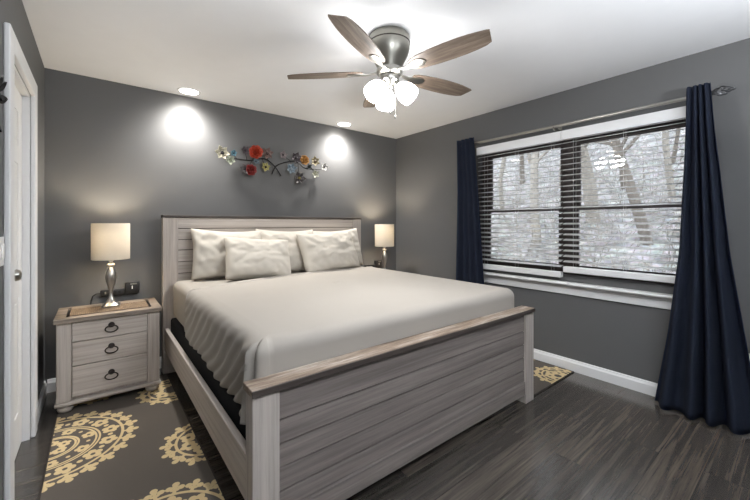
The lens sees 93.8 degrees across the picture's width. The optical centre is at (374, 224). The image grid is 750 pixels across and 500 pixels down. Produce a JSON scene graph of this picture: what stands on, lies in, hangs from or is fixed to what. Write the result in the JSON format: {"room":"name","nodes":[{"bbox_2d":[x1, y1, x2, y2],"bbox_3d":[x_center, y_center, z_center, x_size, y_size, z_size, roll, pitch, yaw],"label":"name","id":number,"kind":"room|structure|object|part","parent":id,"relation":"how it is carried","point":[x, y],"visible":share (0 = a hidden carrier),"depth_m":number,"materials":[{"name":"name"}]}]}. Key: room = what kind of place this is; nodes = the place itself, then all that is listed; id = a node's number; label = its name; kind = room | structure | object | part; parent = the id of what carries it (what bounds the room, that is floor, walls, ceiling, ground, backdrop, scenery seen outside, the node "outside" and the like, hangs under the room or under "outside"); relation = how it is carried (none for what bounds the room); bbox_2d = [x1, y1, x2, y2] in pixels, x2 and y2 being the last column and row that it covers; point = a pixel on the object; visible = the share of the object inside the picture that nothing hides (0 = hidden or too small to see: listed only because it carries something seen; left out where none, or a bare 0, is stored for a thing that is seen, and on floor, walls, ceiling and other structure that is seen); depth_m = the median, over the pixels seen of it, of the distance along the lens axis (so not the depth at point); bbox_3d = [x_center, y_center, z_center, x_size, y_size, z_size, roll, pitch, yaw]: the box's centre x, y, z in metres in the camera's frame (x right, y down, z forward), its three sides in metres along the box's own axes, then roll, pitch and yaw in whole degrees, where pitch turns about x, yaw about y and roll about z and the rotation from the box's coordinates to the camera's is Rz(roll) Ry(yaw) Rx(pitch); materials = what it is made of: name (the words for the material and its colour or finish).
{"room":"bedroom","nodes":[
{"label":"bedroom","id":0,"kind":"room"},
{"bbox_2d":[0,0,44,499],"bbox_3d":[-1.105,0.046,0.784,0.140,2.440,4.601,0,0,-38],"label":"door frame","id":1,"kind":"structure","parent":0,"point":[13,12],"depth_m":2.08,"materials":[{"name":"grey paint"}]},
{"bbox_2d":[0,237,4,266],"bbox_3d":[-1.508,0.111,1.414,0.010,0.120,0.116,0,0,-38],"label":"light switch","id":2,"kind":"object","parent":1,"relation":"attached to","point":[2,245],"visible":1,"depth_m":1.42,"materials":[{"name":"white plastic"}]},
{"bbox_2d":[0,77,7,131],"bbox_3d":[-1.223,-0.449,1.099,0.064,0.290,0.310,0,0,-38],"label":"wall ornament","id":3,"kind":"object","parent":1,"relation":"attached to","point":[3,99],"visible":1,"depth_m":1.21,"materials":[{"name":"black metal"}]},
{"bbox_2d":[15,86,21,457],"bbox_3d":[-1.844,0.258,1.799,0.106,2.001,0.638,0,0,-38],"label":"door","id":4,"kind":"structure","parent":1,"relation":"in","point":[18,98],"depth_m":1.95,"materials":[{"name":"white paint"}]},
{"bbox_3d":[-1.671,0.236,1.611,0.068,0.060,0.060,0,0,-38],"label":"knob","id":5,"kind":"part","parent":4,"relation":"part of","materials":[{"name":"silver metal"}]},
{"bbox_2d":[4,22,37,499],"bbox_3d":[-1.875,0.206,1.774,0.162,2.120,0.860,0,0,-38],"label":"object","id":6,"kind":"structure","parent":1,"relation":"attached to","point":[14,56],"depth_m":1.55,"materials":[{"name":"white paint"}]},
{"bbox_2d":[38,381,46,421],"bbox_3d":[-2.277,1.217,2.388,0.015,0.098,0.598,0,0,-38],"label":"baseboard","id":7,"kind":"structure","parent":1,"relation":"attached to","point":[43,393],"depth_m":2.41,"materials":[{"name":"white paint"}]},
{"bbox_2d":[45,68,395,382],"bbox_3d":[-1.138,0.046,3.782,3.811,2.440,0.140,0,0,-38],"label":"wall","id":8,"kind":"structure","parent":0,"point":[115,152],"depth_m":3.08,"materials":[{"name":"grey paint"}]},
{"bbox_2d":[47,356,161,392],"bbox_3d":[-1.090,1.217,3.721,3.499,0.098,0.015,0,0,-38],"label":"baseboard","id":9,"kind":"structure","parent":8,"relation":"attached to","point":[51,383],"depth_m":2.65,"materials":[{"name":"white paint"}]},
{"bbox_2d":[90,281,138,304],"bbox_3d":[-2.130,0.812,2.877,0.326,0.658,0.046,0,0,-38],"label":"power strip","id":10,"kind":"object","parent":8,"relation":"attached to","point":[132,287],"visible":0.82,"depth_m":2.90,"materials":[{"name":"black plastic"}]},
{"bbox_2d":[215,145,327,182],"bbox_3d":[-1.038,-0.624,3.708,1.245,0.358,0.105,0,0,-39],"label":"wall art","id":11,"kind":"object","parent":8,"relation":"attached to","point":[256,151],"visible":1,"depth_m":3.63,"materials":[{"name":"multicoloured metal"}]},
{"bbox_2d":[215,145,229,158],"bbox_3d":[-1.460,-0.687,3.353,0.144,0.130,0.025,0,0,-38],"label":"flower","id":12,"kind":"object","parent":11,"relation":"on","point":[222,152],"depth_m":3.36,"materials":[{"name":"paint"}]},
{"bbox_2d":[226,155,234,164],"bbox_3d":[-1.400,-0.620,3.397,0.094,0.097,0.019,0,0,-38],"label":"flower","id":13,"kind":"object","parent":11,"relation":"on","point":[230,160],"depth_m":3.40,"materials":[{"name":"paint"}]},
{"bbox_2d":[240,163,248,173],"bbox_3d":[-1.291,-0.555,3.490,0.117,0.107,0.021,0,0,-38],"label":"flower","id":14,"kind":"object","parent":11,"relation":"on","point":[245,167],"depth_m":3.49,"materials":[{"name":"paint"}]},
{"bbox_2d":[241,146,248,154],"bbox_3d":[-1.293,-0.739,3.503,0.089,0.087,0.016,0,0,-38],"label":"flower","id":15,"kind":"object","parent":11,"relation":"on","point":[245,150],"depth_m":3.50,"materials":[{"name":"paint"}]},
{"bbox_2d":[246,164,256,174],"bbox_3d":[-1.235,-0.546,3.516,0.108,0.111,0.039,0,0,-38],"label":"flower","id":16,"kind":"object","parent":11,"relation":"on","point":[250,169],"depth_m":3.51,"materials":[{"name":"paint"}]},
{"bbox_2d":[249,145,262,158],"bbox_3d":[-1.197,-0.733,3.541,0.146,0.140,0.047,0,0,-38],"label":"flower","id":17,"kind":"object","parent":11,"relation":"on","point":[256,152],"depth_m":3.54,"materials":[{"name":"paint"}]},
{"bbox_2d":[262,162,269,170],"bbox_3d":[-1.127,-0.592,3.628,0.094,0.100,0.020,0,0,-38],"label":"flower","id":18,"kind":"object","parent":11,"relation":"on","point":[265,166],"depth_m":3.63,"materials":[{"name":"paint"}]},
{"bbox_2d":[262,147,273,158],"bbox_3d":[-1.115,-0.736,3.640,0.126,0.129,0.022,0,0,-38],"label":"flower","id":19,"kind":"object","parent":11,"relation":"on","point":[267,153],"depth_m":3.64,"materials":[{"name":"paint"}]},
{"bbox_2d":[280,151,286,158],"bbox_3d":[-0.979,-0.747,3.752,0.087,0.091,0.017,0,0,-38],"label":"flower","id":20,"kind":"object","parent":11,"relation":"on","point":[283,155],"depth_m":3.75,"materials":[{"name":"paint"}]},
{"bbox_2d":[287,164,296,173],"bbox_3d":[-0.900,-0.601,3.793,0.120,0.122,0.023,0,0,-38],"label":"flower","id":21,"kind":"object","parent":11,"relation":"on","point":[291,168],"depth_m":3.80,"materials":[{"name":"paint"}]},
{"bbox_2d":[292,152,301,163],"bbox_3d":[-0.856,-0.726,3.832,0.128,0.131,0.024,0,0,-38],"label":"flower","id":22,"kind":"object","parent":11,"relation":"on","point":[296,157],"depth_m":3.84,"materials":[{"name":"paint"}]},
{"bbox_2d":[295,171,305,182],"bbox_3d":[-0.823,-0.511,3.857,0.144,0.132,0.026,0,0,-38],"label":"flower","id":23,"kind":"object","parent":11,"relation":"on","point":[299,177],"depth_m":3.86,"materials":[{"name":"paint"}]},
{"bbox_2d":[300,155,308,164],"bbox_3d":[-0.774,-0.711,3.882,0.111,0.109,0.038,0,0,-38],"label":"flower","id":24,"kind":"object","parent":11,"relation":"on","point":[304,159],"depth_m":3.88,"materials":[{"name":"paint"}]},
{"bbox_2d":[312,170,318,177],"bbox_3d":[-0.678,-0.572,3.977,0.088,0.093,0.017,0,0,-38],"label":"flower","id":25,"kind":"object","parent":11,"relation":"on","point":[315,173],"depth_m":3.98,"materials":[{"name":"paint"}]},
{"bbox_2d":[312,156,319,165],"bbox_3d":[-0.677,-0.717,3.981,0.109,0.121,0.021,0,0,-38],"label":"flower","id":26,"kind":"object","parent":11,"relation":"on","point":[315,160],"depth_m":3.98,"materials":[{"name":"paint"}]},
{"bbox_2d":[322,163,327,169],"bbox_3d":[-0.580,-0.665,4.054,0.096,0.092,0.019,0,0,-38],"label":"flower","id":27,"kind":"object","parent":11,"relation":"on","point":[324,166],"depth_m":4.05,"materials":[{"name":"paint"}]},
{"bbox_2d":[364,260,381,267],"bbox_3d":[-0.049,0.802,4.526,0.326,0.658,0.046,0,0,-38],"label":"power strip","id":28,"kind":"object","parent":8,"relation":"attached to","point":[377,263],"visible":0.48,"depth_m":4.56,"materials":[{"name":"black plastic"}]},
{"bbox_2d":[15,368,749,499],"bbox_3d":[0.334,1.326,1.924,3.811,0.120,4.881,0,0,-38],"label":"floor","id":29,"kind":"structure","parent":0,"point":[582,437],"depth_m":1.92,"materials":[{"name":"wood"}]},
{"bbox_2d":[38,374,226,499],"bbox_3d":[-1.397,1.262,1.968,0.677,0.008,1.992,0,0,-38],"label":"rug","id":30,"kind":"object","parent":29,"relation":"on","point":[138,444],"visible":0.91,"depth_m":1.93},
{"bbox_2d":[53,298,161,412],"bbox_3d":[-1.987,0.942,2.637,0.610,0.632,0.438,0,0,-38],"label":"nightstand","id":31,"kind":"object","parent":30,"relation":"on","point":[103,354],"visible":1,"depth_m":2.47,"materials":[{"name":"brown wood"}]},
{"bbox_3d":[-1.986,1.195,2.636,0.600,0.024,0.424,0,0,-38],"label":"moulding","id":32,"kind":"part","parent":31,"relation":"part of","materials":[{"name":"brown wood"}]},
{"bbox_2d":[66,300,150,316],"bbox_3d":[-1.968,0.621,2.613,0.486,0.007,0.250,0,0,-38],"label":"mat","id":33,"kind":"object","parent":31,"relation":"on","point":[131,305],"visible":0.96,"depth_m":2.58,"materials":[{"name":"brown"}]},
{"bbox_2d":[91,223,129,307],"bbox_3d":[-2.012,0.305,2.673,0.240,0.625,0.240,0,0,-38],"label":"table lamp","id":34,"kind":"object","parent":33,"relation":"on","point":[110,242],"visible":1,"depth_m":2.60,"materials":[{"name":"beige fabric"}]},
{"bbox_3d":[-2.012,0.129,2.673,0.240,0.273,0.240,0,0,-38],"label":"lamp shade","id":35,"kind":"part","parent":34,"relation":"part of","materials":[{"name":"fabric"}]},
{"bbox_3d":[-2.012,0.413,2.673,0.072,0.230,0.072,0,0,-38],"label":"stem","id":36,"kind":"part","parent":34,"relation":"part of","materials":[{"name":"silver metal"}]},
{"bbox_3d":[-1.873,1.060,2.493,0.422,0.202,0.026,0,0,-38],"label":"drawer","id":37,"kind":"part","parent":31,"relation":"part of","materials":[{"name":"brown wood"}]},
{"bbox_3d":[-1.873,0.875,2.493,0.422,0.156,0.026,0,0,-38],"label":"drawer","id":38,"kind":"part","parent":31,"relation":"part of","materials":[{"name":"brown wood"}]},
{"bbox_3d":[-1.873,0.728,2.493,0.422,0.128,0.026,0,0,-38],"label":"drawer","id":39,"kind":"part","parent":31,"relation":"part of","materials":[{"name":"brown wood"}]},
{"bbox_3d":[-1.858,1.060,2.474,0.080,0.073,0.022,0,0,-38],"label":"ring pull","id":40,"kind":"part","parent":31,"relation":"part of","materials":[{"name":"brown metal"}]},
{"bbox_3d":[-1.858,0.875,2.474,0.080,0.073,0.022,0,0,-38],"label":"ring pull","id":41,"kind":"part","parent":31,"relation":"part of","materials":[{"name":"brown metal"}]},
{"bbox_3d":[-1.858,0.727,2.474,0.080,0.073,0.022,0,0,-38],"label":"ring pull","id":42,"kind":"part","parent":31,"relation":"part of","materials":[{"name":"brown metal"}]},
{"bbox_2d":[161,215,534,499],"bbox_3d":[-0.336,0.594,2.782,2.069,1.345,2.251,0,0,-38],"label":"frame","id":43,"kind":"object","parent":29,"relation":"on","point":[333,428],"visible":0.7,"depth_m":1.72,"materials":[{"name":"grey wood"}]},
{"bbox_3d":[-1.764,0.605,3.018,0.115,1.322,0.081,0,0,-38],"label":"headboard post","id":44,"kind":"part","parent":43,"relation":"part of","materials":[{"name":"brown wood"}]},
{"bbox_3d":[-1.124,0.974,2.162,0.030,0.185,2.109,0,0,-38],"label":"rail","id":45,"kind":"part","parent":43,"relation":"part of","materials":[{"name":"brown wood"}]},
{"bbox_2d":[171,318,245,439],"bbox_3d":[-0.337,0.908,2.784,1.951,0.224,2.056,0,0,-38],"label":"box spring","id":46,"kind":"object","parent":43,"relation":"on","point":[232,408],"visible":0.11,"depth_m":1.93,"materials":[{"name":"black fabric"}]},
{"bbox_2d":[173,266,361,325],"bbox_3d":[-0.349,0.637,2.785,1.908,0.313,2.034,0,0,-38],"label":"mattress","id":47,"kind":"object","parent":46,"relation":"on","point":[180,288],"visible":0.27,"depth_m":2.83,"materials":[{"name":"beige fabric"}]},
{"bbox_2d":[191,228,260,279],"bbox_3d":[-1.318,0.261,3.170,0.634,0.454,0.243,0,0,-36],"label":"pillow","id":48,"kind":"object","parent":47,"relation":"on","point":[209,252],"visible":0.52,"depth_m":3.01,"materials":[{"name":"white fabric"}]},
{"bbox_2d":[223,237,290,279],"bbox_3d":[-1.029,0.305,3.111,0.594,0.388,0.309,0,0,-32],"label":"pillow","id":49,"kind":"object","parent":47,"relation":"on","point":[246,259],"visible":0.94,"depth_m":3.00,"materials":[{"name":"white fabric"}]},
{"bbox_2d":[256,229,312,271],"bbox_3d":[-0.874,0.266,3.517,0.624,0.443,0.246,0,0,-37],"label":"pillow","id":50,"kind":"object","parent":47,"relation":"on","point":[296,260],"visible":0.4,"depth_m":3.45,"materials":[{"name":"white fabric"}]},
{"bbox_2d":[296,230,359,271],"bbox_3d":[-0.471,0.281,3.631,0.674,0.436,0.295,0,0,-43],"label":"pillow","id":51,"kind":"object","parent":47,"relation":"on","point":[335,250],"visible":0.97,"depth_m":3.50,"materials":[{"name":"white fabric"}]},
{"bbox_2d":[313,228,363,264],"bbox_3d":[-0.425,0.266,3.885,0.647,0.445,0.248,0,0,-41],"label":"pillow","id":52,"kind":"object","parent":47,"relation":"on","point":[353,232],"visible":0.16,"depth_m":3.97,"materials":[{"name":"white fabric"}]},
{"bbox_2d":[184,266,513,424],"bbox_3d":[-0.242,0.632,2.611,1.984,0.369,1.682,0,0,-38],"label":"coverlet","id":53,"kind":"object","parent":47,"relation":"on","point":[245,330],"visible":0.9,"depth_m":1.97,"materials":[{"name":"beige fabric"}]},
{"bbox_3d":[-0.427,0.949,1.335,0.105,0.634,0.076,0,0,-38],"label":"footboard post","id":54,"kind":"part","parent":43,"relation":"part of","materials":[{"name":"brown wood"}]},
{"bbox_3d":[-1.006,0.455,3.628,1.861,1.022,0.038,0,0,-38],"label":"headboard","id":55,"kind":"part","parent":43,"relation":"part of","materials":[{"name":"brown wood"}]},
{"bbox_3d":[-0.988,-0.011,3.605,1.831,0.090,0.020,0,0,-38],"label":"rail","id":56,"kind":"part","parent":43,"relation":"part of","materials":[{"name":"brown wood"}]},
{"bbox_3d":[-0.239,0.605,4.227,0.115,1.322,0.081,0,0,-38],"label":"headboard post","id":57,"kind":"part","parent":43,"relation":"part of","materials":[{"name":"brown wood"}]},
{"bbox_3d":[0.324,0.916,1.938,1.856,0.569,0.036,0,0,-38],"label":"footboard","id":58,"kind":"part","parent":43,"relation":"part of","materials":[{"name":"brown wood"}]},
{"bbox_3d":[0.341,1.159,1.917,1.821,0.090,0.022,0,0,-38],"label":"rail","id":59,"kind":"part","parent":43,"relation":"part of","materials":[{"name":"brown wood"}]},
{"bbox_3d":[1.083,0.949,2.531,0.105,0.634,0.076,0,0,-38],"label":"footboard post","id":60,"kind":"part","parent":43,"relation":"part of","materials":[{"name":"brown wood"}]},
{"bbox_2d":[534,359,573,395],"bbox_3d":[0.818,1.262,3.569,0.677,0.008,1.992,0,0,-38],"label":"rug","id":61,"kind":"object","parent":29,"relation":"on","point":[546,375],"visible":0.06,"depth_m":2.94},
{"bbox_3d":[0.192,0.942,4.363,0.610,0.632,0.438,0,0,-38],"label":"nightstand","id":62,"kind":"object","parent":61,"relation":"on","visible":0},
{"bbox_2d":[375,224,393,268],"bbox_3d":[0.117,0.312,4.361,0.240,0.625,0.240,0,0,-38],"label":"table lamp","id":63,"kind":"object","parent":62,"relation":"on","point":[384,233],"visible":0.87,"depth_m":4.26,"materials":[{"name":"silver metal"}]},
{"bbox_3d":[0.117,0.421,4.361,0.072,0.230,0.072,0,0,-38],"label":"stem","id":64,"kind":"part","parent":63,"relation":"part of","materials":[{"name":"silver metal"}]},
{"bbox_3d":[0.117,0.137,4.361,0.240,0.273,0.240,0,0,-38],"label":"lamp shade","id":65,"kind":"part","parent":63,"relation":"part of","materials":[{"name":"fabric"}]},
{"bbox_2d":[22,0,749,138],"bbox_3d":[0.334,-1.234,1.924,3.811,0.120,4.881,0,0,-38],"label":"ceiling","id":66,"kind":"structure","parent":0,"point":[238,53],"depth_m":2.29,"materials":[{"name":"white paint"}]},
{"bbox_2d":[177,87,200,94],"bbox_3d":[-1.641,-1.171,3.096,0.192,0.006,0.192,0,0,-38],"label":"recessed light","id":67,"kind":"object","parent":66,"relation":"in","point":[185,90],"visible":1,"depth_m":3.09,"materials":[{"name":"white paint"}]},
{"bbox_2d":[336,122,351,126],"bbox_3d":[-0.361,-1.171,4.111,0.192,0.006,0.192,0,0,-38],"label":"recessed light","id":68,"kind":"object","parent":66,"relation":"in","point":[344,124],"visible":1,"depth_m":4.11,"materials":[{"name":"white paint"}]},
{"bbox_2d":[287,14,491,118],"bbox_3d":[0.129,-0.917,2.177,1.262,0.513,1.258,0,0,-38],"label":"ceiling fan","id":69,"kind":"object","parent":66,"relation":"hanging from","point":[388,47],"visible":1,"depth_m":2.09,"materials":[{"name":"brown wood"}]},
{"bbox_3d":[-0.324,-0.944,2.230,0.501,0.006,0.142,0,11,6],"label":"blade","id":70,"kind":"part","parent":69,"relation":"part of","materials":[{"name":"brown wood"}]},
{"bbox_3d":[-0.076,-0.944,1.808,0.142,0.006,0.501,12,5,23],"label":"blade","id":71,"kind":"part","parent":69,"relation":"part of","materials":[{"name":"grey wood"}]},
{"bbox_3d":[0.001,-0.944,2.595,0.142,0.006,0.501,-11,2,-12],"label":"blade","id":72,"kind":"part","parent":69,"relation":"part of","materials":[{"name":"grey wood"}]},
{"bbox_3d":[0.015,-0.817,2.126,0.124,0.124,0.114,0,44,50],"label":"lamp shade","id":73,"kind":"part","parent":69,"relation":"part of","materials":[{"name":"white glass"}]},
{"bbox_3d":[0.073,-0.817,2.286,0.124,0.124,0.114,0,-44,-10],"label":"lamp shade","id":74,"kind":"part","parent":69,"relation":"part of","materials":[{"name":"white glass"}]},
{"bbox_3d":[0.183,-0.817,2.155,0.114,0.124,0.124,46,14,14],"label":"lamp shade","id":75,"kind":"part","parent":69,"relation":"part of","materials":[{"name":"white glass"}]},
{"bbox_3d":[0.448,-0.944,2.399,0.501,0.006,0.142,0,-11,-30],"label":"blade","id":76,"kind":"part","parent":69,"relation":"part of","materials":[{"name":"brown wood"}]},
{"bbox_3d":[0.401,-0.944,1.913,0.501,0.006,0.142,0,-11,42],"label":"blade","id":77,"kind":"part","parent":69,"relation":"part of","materials":[{"name":"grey wood"}]},
{"bbox_2d":[396,38,749,382],"bbox_3d":[1.773,0.046,3.064,0.140,2.440,4.601,0,0,-38],"label":"wall","id":78,"kind":"structure","parent":0,"point":[624,338],"depth_m":2.91,"materials":[{"name":"grey paint"}]},
{"bbox_2d":[483,140,567,273],"bbox_3d":[1.467,-0.172,3.474,0.080,1.225,0.875,0,0,-38],"label":"window","id":79,"kind":"structure","parent":78,"relation":"in","point":[565,145],"depth_m":3.39,"materials":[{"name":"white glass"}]},
{"bbox_2d":[476,131,563,277],"bbox_3d":[1.369,-0.171,3.393,0.083,1.271,0.861,0,0,-38],"label":"window blind","id":80,"kind":"object","parent":79,"relation":"attached to","point":[553,137],"visible":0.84,"depth_m":3.33,"materials":[{"name":"white paint"}]},
{"bbox_3d":[1.373,0.440,3.396,0.052,0.050,0.845,0,0,-38],"label":"rail","id":81,"kind":"part","parent":80,"relation":"part of","materials":[{"name":"white paint"}]},
{"bbox_3d":[1.453,0.118,3.464,0.030,0.556,0.785,0,0,-38],"label":"sash","id":82,"kind":"part","parent":79,"relation":"part of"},
{"bbox_3d":[1.482,-0.431,3.487,0.030,0.615,0.785,0,0,-38],"label":"sash","id":83,"kind":"part","parent":79,"relation":"part of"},
{"bbox_2d":[483,271,672,309],"bbox_3d":[1.649,0.555,3.048,0.074,0.111,1.930,0,0,-38],"label":"trim","id":84,"kind":"structure","parent":78,"relation":"attached to","point":[636,297],"depth_m":2.91,"materials":[{"name":"white paint"}]},
{"bbox_2d":[534,349,657,396],"bbox_3d":[1.712,1.217,3.015,0.015,0.098,4.601,0,0,-38],"label":"baseboard","id":85,"kind":"structure","parent":78,"relation":"attached to","point":[623,380],"depth_m":2.86,"materials":[{"name":"white paint"}]},
{"bbox_2d":[474,86,735,144],"bbox_3d":[1.625,-0.831,3.020,0.147,0.090,2.086,0,0,-38],"label":"curtain rod","id":86,"kind":"object","parent":78,"relation":"attached to","point":[559,126],"visible":0.62,"depth_m":2.73,"materials":[{"name":"silver metal"}]},
{"bbox_2d":[456,137,483,283],"bbox_3d":[1.005,0.172,3.711,0.077,2.156,0.431,0,0,-38],"label":"curtain","id":87,"kind":"object","parent":86,"relation":"hanging from","point":[469,260],"visible":0.72,"depth_m":3.72,"materials":[{"name":"blue fabric"}]},
{"bbox_3d":[1.558,-0.846,3.033,0.025,0.025,1.950,0,0,-38],"label":"rod","id":88,"kind":"part","parent":86,"relation":"part of","materials":[{"name":"silver metal"}]},
{"bbox_2d":[655,82,749,434],"bbox_3d":[2.101,0.172,2.247,0.141,2.156,0.522,0,0,-38],"label":"curtain","id":89,"kind":"object","parent":86,"relation":"hanging from","point":[705,370],"visible":1,"depth_m":2.24,"materials":[{"name":"blue fabric"}]},
{"bbox_2d":[568,119,685,284],"bbox_3d":[2.010,-0.172,2.788,0.080,1.225,0.875,0,0,-38],"label":"window","id":90,"kind":"structure","parent":78,"relation":"in","point":[681,125],"depth_m":3.00,"materials":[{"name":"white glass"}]},
{"bbox_2d":[561,106,685,282],"bbox_3d":[1.920,-0.196,2.697,0.083,1.220,0.911,0,0,-38],"label":"window blind","id":91,"kind":"object","parent":90,"relation":"attached to","point":[675,114],"visible":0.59,"depth_m":2.68,"materials":[{"name":"white paint"}]},
{"bbox_3d":[1.921,0.389,2.698,0.052,0.050,0.895,0,0,-38],"label":"rail","id":92,"kind":"part","parent":91,"relation":"part of","materials":[{"name":"white paint"}]},
{"bbox_3d":[1.997,0.118,2.778,0.030,0.556,0.785,0,0,-38],"label":"sash","id":93,"kind":"part","parent":90,"relation":"part of","materials":[{"name":"glass"}]},
{"bbox_3d":[2.026,-0.431,2.801,0.030,0.615,0.785,0,0,-38],"label":"sash","id":94,"kind":"part","parent":90,"relation":"part of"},
{"label":"outside","id":95,"kind":"structure","parent":0,"visible":0},
{"bbox_2d":[491,127,684,273],"bbox_3d":[15.439,-11.004,28.179,52.000,25.941,75.000,0,0,-38],"label":"ground","id":96,"kind":"structure","parent":95,"point":[649,137],"depth_m":11.63,"materials":[{"name":"white snow"}]},
{"bbox_2d":[498,157,505,208],"bbox_3d":[5.653,-5.569,12.472,5.921,10.324,4.421,0,0,-38],"label":"bare tree","id":97,"kind":"object","parent":96,"relation":"on","point":[503,160],"visible":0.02,"depth_m":13.20,"materials":[{"name":"grey plant"}]},
{"bbox_2d":[520,154,524,183],"bbox_3d":[6.314,-7.075,17.669,5.133,10.415,5.069,0,0,18],"label":"bare tree","id":98,"kind":"object","parent":96,"relation":"on","point":[521,157],"visible":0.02,"depth_m":16.76,"materials":[{"name":"grey plant"}]},
{"bbox_2d":[530,150,549,245],"bbox_3d":[5.411,-3.455,9.953,4.877,8.202,5.501,0,0,-38],"label":"bare tree","id":99,"kind":"object","parent":96,"relation":"on","point":[536,155],"visible":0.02,"depth_m":9.20,"materials":[{"name":"grey plant"}]},
{"bbox_2d":[491,129,684,272],"bbox_3d":[9.361,-2.300,14.146,12.514,7.395,21.782,0,0,18],"label":"undergrowth","id":100,"kind":"object","parent":96,"relation":"on","point":[600,152],"visible":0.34,"depth_m":9.37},
{"bbox_2d":[581,143,599,222],"bbox_3d":[4.195,-4.639,8.426,5.925,9.417,4.391,0,0,18],"label":"bare tree","id":101,"kind":"object","parent":96,"relation":"on","point":[584,153],"visible":0.02,"depth_m":9.29,"materials":[{"name":"grey plant"}]},
{"bbox_2d":[619,171,624,188],"bbox_3d":[7.778,-4.076,12.452,4.832,5.970,3.005,0,0,-38],"label":"bare tree","id":102,"kind":"object","parent":96,"relation":"on","point":[619,171],"visible":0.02,"depth_m":11.84,"materials":[{"name":"grey plant"}]},
{"bbox_2d":[594,135,653,245],"bbox_3d":[5.361,-3.814,8.758,4.969,8.683,6.204,0,0,25],"label":"bare tree","id":103,"kind":"object","parent":96,"relation":"on","point":[617,142],"visible":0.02,"depth_m":7.60,"materials":[{"name":"grey plant"}]},
{"bbox_2d":[662,130,675,195],"bbox_3d":[8.761,-6.478,10.256,6.158,11.529,7.151,0,0,-24],"label":"bare tree","id":104,"kind":"object","parent":96,"relation":"on","point":[664,135],"visible":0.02,"depth_m":10.08,"materials":[{"name":"grey plant"}]},
{"bbox_2d":[671,128,680,162],"bbox_3d":[11.152,-7.121,12.021,5.739,9.848,6.896,0,0,19],"label":"bare tree","id":105,"kind":"object","parent":96,"relation":"on","point":[676,140],"visible":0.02,"depth_m":13.15,"materials":[{"name":"grey plant"}]}
]}

